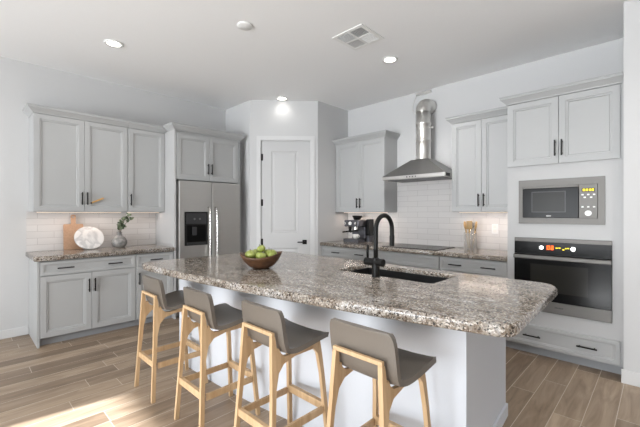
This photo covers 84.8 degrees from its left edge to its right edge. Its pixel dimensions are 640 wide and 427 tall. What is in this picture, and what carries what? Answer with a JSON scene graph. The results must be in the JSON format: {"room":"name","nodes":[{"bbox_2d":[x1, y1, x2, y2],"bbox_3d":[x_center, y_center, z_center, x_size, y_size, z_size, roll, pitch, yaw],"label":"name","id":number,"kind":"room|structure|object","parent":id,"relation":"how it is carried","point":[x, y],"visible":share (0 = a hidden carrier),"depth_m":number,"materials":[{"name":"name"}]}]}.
{"room":"kitchen","nodes":[
{"label":"kitchen","id":0,"kind":"room"},
{"bbox_2d":[0,57,224,330],"bbox_3d":[-4.421,-0.168,2.885,0.150,3.050,11.257,0,0,44],"label":"wall","id":1,"kind":"structure","parent":0,"point":[21,83],"depth_m":3.93,"materials":[{"name":"paint"}]},
{"bbox_2d":[0,326,28,339],"bbox_3d":[-5.732,1.310,1.423,0.014,0.095,7.032,0,0,44],"label":"baseboard","id":2,"kind":"structure","parent":1,"relation":"attached to","point":[14,332],"depth_m":3.85,"materials":[{"name":"white paint"}]},
{"bbox_2d":[22,103,128,212],"bbox_3d":[-2.841,-0.581,4.123,0.384,1.141,0.978,0,0,44],"label":"upper cabinet","id":3,"kind":"object","parent":1,"relation":"attached to","point":[77,159],"depth_m":4.00,"materials":[{"name":"grey paint"}]},
{"bbox_2d":[26,212,155,251],"bbox_3d":[-2.806,0.205,4.430,0.004,0.453,1.401,0,0,44],"label":"tile backsplash","id":4,"kind":"structure","parent":1,"relation":"attached to","point":[44,231],"depth_m":4.35,"materials":[{"name":"white tile"}]},
{"bbox_2d":[127,121,165,212],"bbox_3d":[-2.339,-0.581,4.637,0.384,1.141,0.455,0,0,44],"label":"upper cabinet","id":5,"kind":"object","parent":1,"relation":"attached to","point":[146,142],"depth_m":4.54,"materials":[{"name":"grey paint"}]},
{"bbox_2d":[225,101,249,251],"bbox_3d":[-1.257,-0.168,5.521,0.698,3.050,0.110,0,0,44],"label":"wall","id":6,"kind":"structure","parent":0,"point":[237,118],"depth_m":5.34,"materials":[{"name":"paint"}]},
{"bbox_2d":[250,100,317,254],"bbox_3d":[-0.541,-0.168,5.306,1.012,3.050,0.110,0,0,-1],"label":"wall","id":7,"kind":"structure","parent":0,"point":[267,117],"depth_m":5.25,"materials":[{"name":"paint"}]},
{"bbox_2d":[261,141,309,253],"bbox_3d":[-0.518,0.130,5.250,0.735,2.435,0.097,0,0,-1],"label":"door","id":8,"kind":"structure","parent":7,"relation":"in","point":[285,201],"depth_m":5.27,"materials":[{"name":"paint"}]},
{"bbox_2d":[257,136,314,254],"bbox_3d":[-0.515,0.099,5.299,0.867,2.517,0.126,0,0,-1],"label":"trim","id":9,"kind":"structure","parent":7,"relation":"attached to","point":[260,139],"depth_m":5.25,"materials":[{"name":"white paint"}]},
{"bbox_2d":[0,0,628,110],"bbox_3d":[-1.609,-1.743,0.143,8.004,0.100,11.257,0,0,44],"label":"ceiling","id":10,"kind":"structure","parent":0,"point":[195,51],"depth_m":3.43,"materials":[{"name":"paint"}]},
{"bbox_2d":[104,39,123,47],"bbox_3d":[-2.050,-1.688,3.484,0.176,0.009,0.176,0,0,44],"label":"recessed light","id":11,"kind":"object","parent":10,"relation":"in","point":[112,43],"visible":1,"depth_m":3.48,"materials":[{"name":"white plastic"}]},
{"bbox_2d":[237,21,252,30],"bbox_3d":[-0.675,-1.683,3.151,0.140,0.017,0.140,0,0,44],"label":"smoke detector","id":12,"kind":"object","parent":10,"relation":"attached to","point":[243,25],"visible":1,"depth_m":3.13,"materials":[{"name":"white plastic"}]},
{"bbox_2d":[276,96,287,100],"bbox_3d":[-0.559,-1.688,5.146,0.176,0.009,0.176,0,0,44],"label":"recessed light","id":13,"kind":"object","parent":10,"relation":"in","point":[281,98],"visible":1,"depth_m":5.14,"materials":[{"name":"white plastic"}]},
{"bbox_2d":[332,24,383,50],"bbox_3d":[0.368,-1.688,3.371,0.356,0.008,0.356,0,0,44],"label":"ceiling vent","id":14,"kind":"object","parent":10,"relation":"in","point":[355,38],"visible":1,"depth_m":3.36,"materials":[{"name":"white plastic"}]},
{"bbox_2d":[382,56,397,62],"bbox_3d":[0.769,-1.688,3.845,0.176,0.009,0.176,0,0,44],"label":"recessed light","id":15,"kind":"object","parent":10,"relation":"in","point":[389,59],"visible":1,"depth_m":3.84,"materials":[{"name":"white plastic"}]},
{"bbox_2d":[0,316,639,426],"bbox_3d":[-1.609,1.407,0.143,8.004,0.100,11.257,0,0,44],"label":"floor","id":16,"kind":"structure","parent":0,"point":[86,381],"depth_m":2.67,"materials":[{"name":"brown wood"}]},
{"bbox_2d":[29,254,135,347],"bbox_3d":[-2.726,0.920,4.052,0.641,0.874,0.925,0,0,44],"label":"base cabinet","id":17,"kind":"object","parent":16,"relation":"on","point":[69,299],"visible":0.98,"depth_m":3.81,"materials":[{"name":"grey paint"}]},
{"bbox_2d":[26,244,174,261],"bbox_3d":[-2.579,0.458,4.204,0.638,0.051,1.408,0,0,44],"label":"countertop","id":18,"kind":"structure","parent":17,"relation":"on","point":[37,256],"depth_m":3.98,"materials":[{"name":"stone"}]},
{"bbox_2d":[63,215,82,249],"bbox_3d":[-2.962,0.223,4.206,0.049,0.418,0.200,0,0,44],"label":"cutting board","id":19,"kind":"object","parent":18,"relation":"on","point":[69,230],"visible":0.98,"depth_m":4.18,"materials":[{"name":"brown wood"}]},
{"bbox_2d":[74,226,103,248],"bbox_3d":[-2.792,0.294,4.239,0.163,0.271,0.308,0,0,44],"label":"marble board","id":20,"kind":"object","parent":18,"relation":"on","point":[87,237],"visible":1,"depth_m":4.23,"materials":[{"name":"white stone"}]},
{"bbox_2d":[111,232,126,247],"bbox_3d":[-2.566,0.333,4.480,0.180,0.198,0.180,0,0,44],"label":"vase","id":21,"kind":"object","parent":18,"relation":"on","point":[119,241],"visible":1,"depth_m":4.42,"materials":[{"name":"grey ceramic"}]},
{"bbox_2d":[116,212,133,231],"bbox_3d":[-2.516,0.132,4.519,0.129,0.297,0.181,0,0,21],"label":"eucalyptus sprig","id":22,"kind":"object","parent":21,"relation":"in","point":[120,225],"visible":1,"depth_m":4.49,"materials":[{"name":"green plant"}]},
{"bbox_2d":[134,251,172,325],"bbox_3d":[-2.244,0.920,4.545,0.641,0.874,0.450,0,0,44],"label":"base cabinet","id":23,"kind":"object","parent":16,"relation":"on","point":[167,281],"visible":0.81,"depth_m":4.30,"materials":[{"name":"grey paint"}]},
{"bbox_2d":[134,275,207,403],"bbox_3d":[-1.179,0.922,2.780,0.405,0.870,0.435,0,0,44],"label":"bar stool","id":24,"kind":"object","parent":16,"relation":"on","point":[154,291],"visible":0.73,"depth_m":2.69,"materials":[{"name":"brown wood"}]},
{"bbox_2d":[156,122,245,318],"bbox_3d":[-1.706,0.099,5.071,0.680,2.516,1.160,0,0,44],"label":"tall cabinet","id":25,"kind":"object","parent":16,"relation":"on","point":[204,156],"visible":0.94,"depth_m":4.73,"materials":[{"name":"grey paint"}]},
{"bbox_2d":[176,180,239,317],"bbox_3d":[-1.704,0.465,5.025,0.742,1.785,0.905,0,0,44],"label":"refrigerator","id":26,"kind":"object","parent":16,"relation":"on","point":[207,213],"visible":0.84,"depth_m":4.74,"materials":[{"name":"metal"}]},
{"bbox_2d":[174,287,260,426],"bbox_3d":[-0.684,0.922,2.342,0.405,0.870,0.435,0,0,44],"label":"bar stool","id":27,"kind":"object","parent":16,"relation":"on","point":[199,306],"visible":0.95,"depth_m":2.27,"materials":[{"name":"brown wood"}]},
{"bbox_2d":[234,300,328,426],"bbox_3d":[-0.212,0.922,1.977,0.405,0.870,0.435,0,0,44],"label":"bar stool","id":28,"kind":"object","parent":16,"relation":"on","point":[268,326],"visible":1,"depth_m":1.92,"materials":[{"name":"brown wood"}]},
{"bbox_2d":[179,279,507,426],"bbox_3d":[0.006,0.921,2.768,2.504,0.872,1.161,0,0,44],"label":"kitchen island","id":29,"kind":"object","parent":16,"relation":"on","point":[466,383],"visible":0.28,"depth_m":2.04,"materials":[{"name":"paint"}]},
{"bbox_2d":[142,250,557,336],"bbox_3d":[-0.051,0.459,2.615,2.915,0.053,1.506,0,0,44],"label":"island countertop","id":30,"kind":"structure","parent":29,"relation":"on","point":[465,302],"depth_m":1.99,"materials":[{"name":"stone"}]},
{"bbox_2d":[239,251,281,268],"bbox_3d":[-0.466,0.366,2.773,0.336,0.132,0.336,0,0,44],"label":"fruit bowl","id":31,"kind":"object","parent":30,"relation":"on","point":[267,262],"visible":0.88,"depth_m":2.67,"materials":[{"name":"brown wood"}]},
{"bbox_2d":[245,249,255,257],"bbox_3d":[-0.544,0.318,2.743,0.086,0.086,0.086,0,0,27],"label":"apple","id":32,"kind":"object","parent":31,"relation":"in","point":[250,253],"visible":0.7,"depth_m":2.71,"materials":[{"name":"green food"}]},
{"bbox_2d":[257,244,264,251],"bbox_3d":[-0.469,0.278,2.789,0.068,0.067,0.067,0,0,28],"label":"apple","id":33,"kind":"object","parent":31,"relation":"in","point":[260,248],"visible":0.92,"depth_m":2.76,"materials":[{"name":"green food"}]},
{"bbox_2d":[256,251,266,257],"bbox_3d":[-0.457,0.329,2.721,0.084,0.083,0.084,0,0,-19],"label":"apple","id":34,"kind":"object","parent":31,"relation":"in","point":[259,254],"visible":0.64,"depth_m":2.69,"materials":[{"name":"green food"}]},
{"bbox_2d":[267,250,276,256],"bbox_3d":[-0.378,0.314,2.751,0.082,0.083,0.082,0,0,20],"label":"apple","id":35,"kind":"object","parent":31,"relation":"in","point":[270,252],"visible":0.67,"depth_m":2.72,"materials":[{"name":"green food"}]},
{"bbox_2d":[363,213,393,277],"bbox_3d":[0.438,0.215,2.463,0.147,0.433,0.248,0,0,44],"label":"kitchen faucet","id":36,"kind":"object","parent":30,"relation":"on","point":[375,262],"visible":1,"depth_m":2.38,"materials":[{"name":"black metal"}]},
{"bbox_2d":[349,268,449,282],"bbox_3d":[0.548,0.578,2.574,0.768,0.238,0.388,0,0,44],"label":"sink","id":37,"kind":"object","parent":30,"relation":"in","point":[384,273],"visible":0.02,"depth_m":2.72,"materials":[{"name":"black metal"}]},
{"bbox_2d":[322,246,372,260],"bbox_3d":[0.590,0.920,5.180,1.004,0.874,0.669,0,0,44],"label":"base cabinet","id":38,"kind":"object","parent":16,"relation":"on","point":[329,251],"visible":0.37,"depth_m":4.99,"materials":[{"name":"grey paint"}]},
{"bbox_2d":[320,240,506,261],"bbox_3d":[1.159,0.458,4.627,2.591,0.051,0.663,0,0,44],"label":"countertop","id":39,"kind":"structure","parent":38,"relation":"on","point":[459,252],"depth_m":4.09,"materials":[{"name":"stone"}]},
{"bbox_2d":[343,215,373,242],"bbox_3d":[0.566,0.230,5.279,0.315,0.405,0.422,0,0,40],"label":"espresso machine","id":40,"kind":"object","parent":39,"relation":"on","point":[364,228],"visible":0.98,"depth_m":5.26,"materials":[{"name":"metal"}]},
{"bbox_2d":[343,238,364,242],"bbox_3d":[0.518,0.405,5.268,0.255,0.055,0.220,0,0,40],"label":"drip tray","id":41,"kind":"object","parent":40,"relation":"on","point":[350,240],"depth_m":5.19,"materials":[{"name":"metal"}]},
{"bbox_2d":[352,234,359,238],"bbox_3d":[0.530,0.343,5.211,0.096,0.068,0.111,0,0,-9],"label":"coffee cup","id":42,"kind":"object","parent":40,"relation":"on","point":[355,236],"visible":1,"depth_m":5.18,"materials":[{"name":"white ceramic"}]},
{"bbox_2d":[385,244,454,250],"bbox_3d":[1.262,0.429,4.524,0.760,0.006,0.500,0,0,44],"label":"cooktop","id":43,"kind":"object","parent":39,"relation":"in","point":[411,246],"visible":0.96,"depth_m":4.52,"materials":[{"name":"black glass"}]},
{"bbox_3d":[1.821,0.332,4.245,0.144,0.200,0.144,0,0,44],"label":"jar","id":44,"kind":"object","parent":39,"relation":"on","visible":0},
{"bbox_2d":[463,221,468,247],"bbox_3d":[1.779,0.257,4.280,0.063,0.327,0.066,0,0,-9],"label":"wooden spoon","id":45,"kind":"object","parent":44,"relation":"in","point":[464,223],"visible":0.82,"depth_m":4.27,"materials":[{"name":"brown wood"}]},
{"bbox_2d":[466,221,471,247],"bbox_3d":[1.800,0.254,4.219,0.064,0.331,0.040,0,0,30],"label":"spatula","id":46,"kind":"object","parent":44,"relation":"in","point":[468,223],"visible":1,"depth_m":4.21,"materials":[{"name":"brown wood"}]},
{"bbox_2d":[470,223,473,247],"bbox_3d":[1.844,0.262,4.315,0.091,0.317,0.111,0,0,44],"label":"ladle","id":47,"kind":"object","parent":44,"relation":"in","point":[472,223],"visible":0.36,"depth_m":4.27,"materials":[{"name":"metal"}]},
{"bbox_2d":[472,221,476,247],"bbox_3d":[1.868,0.257,4.211,0.064,0.327,0.068,0,0,-18],"label":"wooden spoon","id":48,"kind":"object","parent":44,"relation":"in","point":[475,226],"visible":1,"depth_m":4.21,"materials":[{"name":"brown wood"}]},
{"bbox_2d":[326,318,435,426],"bbox_3d":[0.280,0.922,1.637,0.405,0.870,0.435,0,0,44],"label":"bar stool","id":49,"kind":"object","parent":16,"relation":"on","point":[373,353],"visible":1,"depth_m":1.54,"materials":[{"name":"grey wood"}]},
{"bbox_2d":[378,251,439,269],"bbox_3d":[1.262,0.920,4.525,0.868,0.874,0.669,0,0,44],"label":"base cabinet","id":50,"kind":"object","parent":16,"relation":"on","point":[395,258],"visible":0.11,"depth_m":4.26,"materials":[{"name":"grey paint"}]},
{"bbox_2d":[440,256,508,346],"bbox_3d":[1.829,0.920,3.972,0.713,0.874,0.669,0,0,44],"label":"base cabinet","id":51,"kind":"object","parent":16,"relation":"on","point":[453,264],"visible":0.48,"depth_m":3.73,"materials":[{"name":"grey paint"}]},
{"bbox_2d":[499,72,623,374],"bbox_3d":[2.369,0.103,3.419,0.938,2.508,0.711,0,0,44],"label":"tall cabinet","id":52,"kind":"object","parent":16,"relation":"on","point":[574,129],"visible":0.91,"depth_m":3.12,"materials":[{"name":"white paint"}]},
{"bbox_2d":[519,176,604,224],"bbox_3d":[2.322,-0.111,3.342,0.658,0.416,0.452,0,0,44],"label":"microwave","id":53,"kind":"object","parent":52,"relation":"in","point":[578,200],"visible":1,"depth_m":3.17,"materials":[{"name":"metal"}]},
{"bbox_2d":[513,237,611,322],"bbox_3d":[2.361,0.576,3.374,0.740,0.688,0.612,0,0,44],"label":"wall oven","id":54,"kind":"object","parent":52,"relation":"in","point":[580,271],"visible":0.9,"depth_m":3.12,"materials":[{"name":"black glass"}]},
{"bbox_2d":[318,101,347,255],"bbox_3d":[0.175,-0.168,5.558,0.110,3.050,0.712,0,0,44],"label":"wall","id":55,"kind":"structure","parent":0,"point":[332,120],"depth_m":5.43,"materials":[{"name":"paint"}]},
{"bbox_2d":[348,38,623,250],"bbox_3d":[1.259,-0.168,5.102,4.886,3.050,0.150,0,0,44],"label":"wall","id":56,"kind":"structure","parent":0,"point":[483,92],"depth_m":4.39,"materials":[{"name":"paint"}]},
{"bbox_2d":[333,130,400,212],"bbox_3d":[0.683,-0.581,5.291,0.986,1.141,0.384,0,0,44],"label":"upper cabinet","id":57,"kind":"object","parent":56,"relation":"attached to","point":[362,161],"depth_m":5.12,"materials":[{"name":"grey paint"}]},
{"bbox_2d":[382,158,451,182],"bbox_3d":[1.320,-0.571,4.584,0.892,0.268,0.499,0,0,44],"label":"range hood","id":58,"kind":"object","parent":56,"relation":"attached to","point":[426,169],"visible":0.91,"depth_m":4.45,"materials":[{"name":"metal"}]},
{"bbox_2d":[415,99,436,159],"bbox_3d":[1.412,-1.122,4.653,0.235,0.834,0.298,0,0,44],"label":"duct","id":59,"kind":"object","parent":58,"relation":"attached to","point":[425,108],"visible":0.94,"depth_m":4.55,"materials":[{"name":"silver metal"}]},
{"bbox_2d":[412,90,431,110],"bbox_3d":[1.373,-1.504,4.769,0.234,0.328,0.169,0,0,44],"label":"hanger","id":60,"kind":"object","parent":56,"relation":"attached to","point":[427,91],"visible":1,"depth_m":4.80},
{"bbox_2d":[348,179,506,249],"bbox_3d":[1.391,-0.035,4.866,2.591,0.935,0.004,0,0,44],"label":"tile backsplash","id":61,"kind":"structure","parent":56,"relation":"attached to","point":[424,215],"depth_m":4.72,"materials":[{"name":"white tile"}]},
{"bbox_2d":[492,224,497,233],"bbox_3d":[2.087,0.183,4.178,0.072,0.116,0.009,0,0,44],"label":"wall outlet","id":62,"kind":"object","parent":61,"relation":"attached to","point":[494,226],"visible":1,"depth_m":4.17,"materials":[{"name":"white plastic"}]},
{"bbox_2d":[445,106,506,212],"bbox_3d":[1.913,-0.581,4.092,0.761,1.141,0.384,0,0,44],"label":"upper cabinet","id":63,"kind":"object","parent":56,"relation":"attached to","point":[479,139],"depth_m":3.98,"materials":[{"name":"grey paint"}]},
{"bbox_2d":[624,0,639,372],"bbox_3d":[3.810,-0.168,2.093,2.968,3.050,0.897,0,0,44],"label":"wall","id":64,"kind":"structure","parent":0,"point":[631,7],"depth_m":2.77,"materials":[{"name":"paint"}]},
{"bbox_2d":[621,369,639,386],"bbox_3d":[3.433,1.302,1.824,2.832,0.110,0.014,0,0,44],"label":"baseboard","id":65,"kind":"structure","parent":64,"relation":"attached to","point":[627,377],"depth_m":2.77,"materials":[{"name":"white paint"}]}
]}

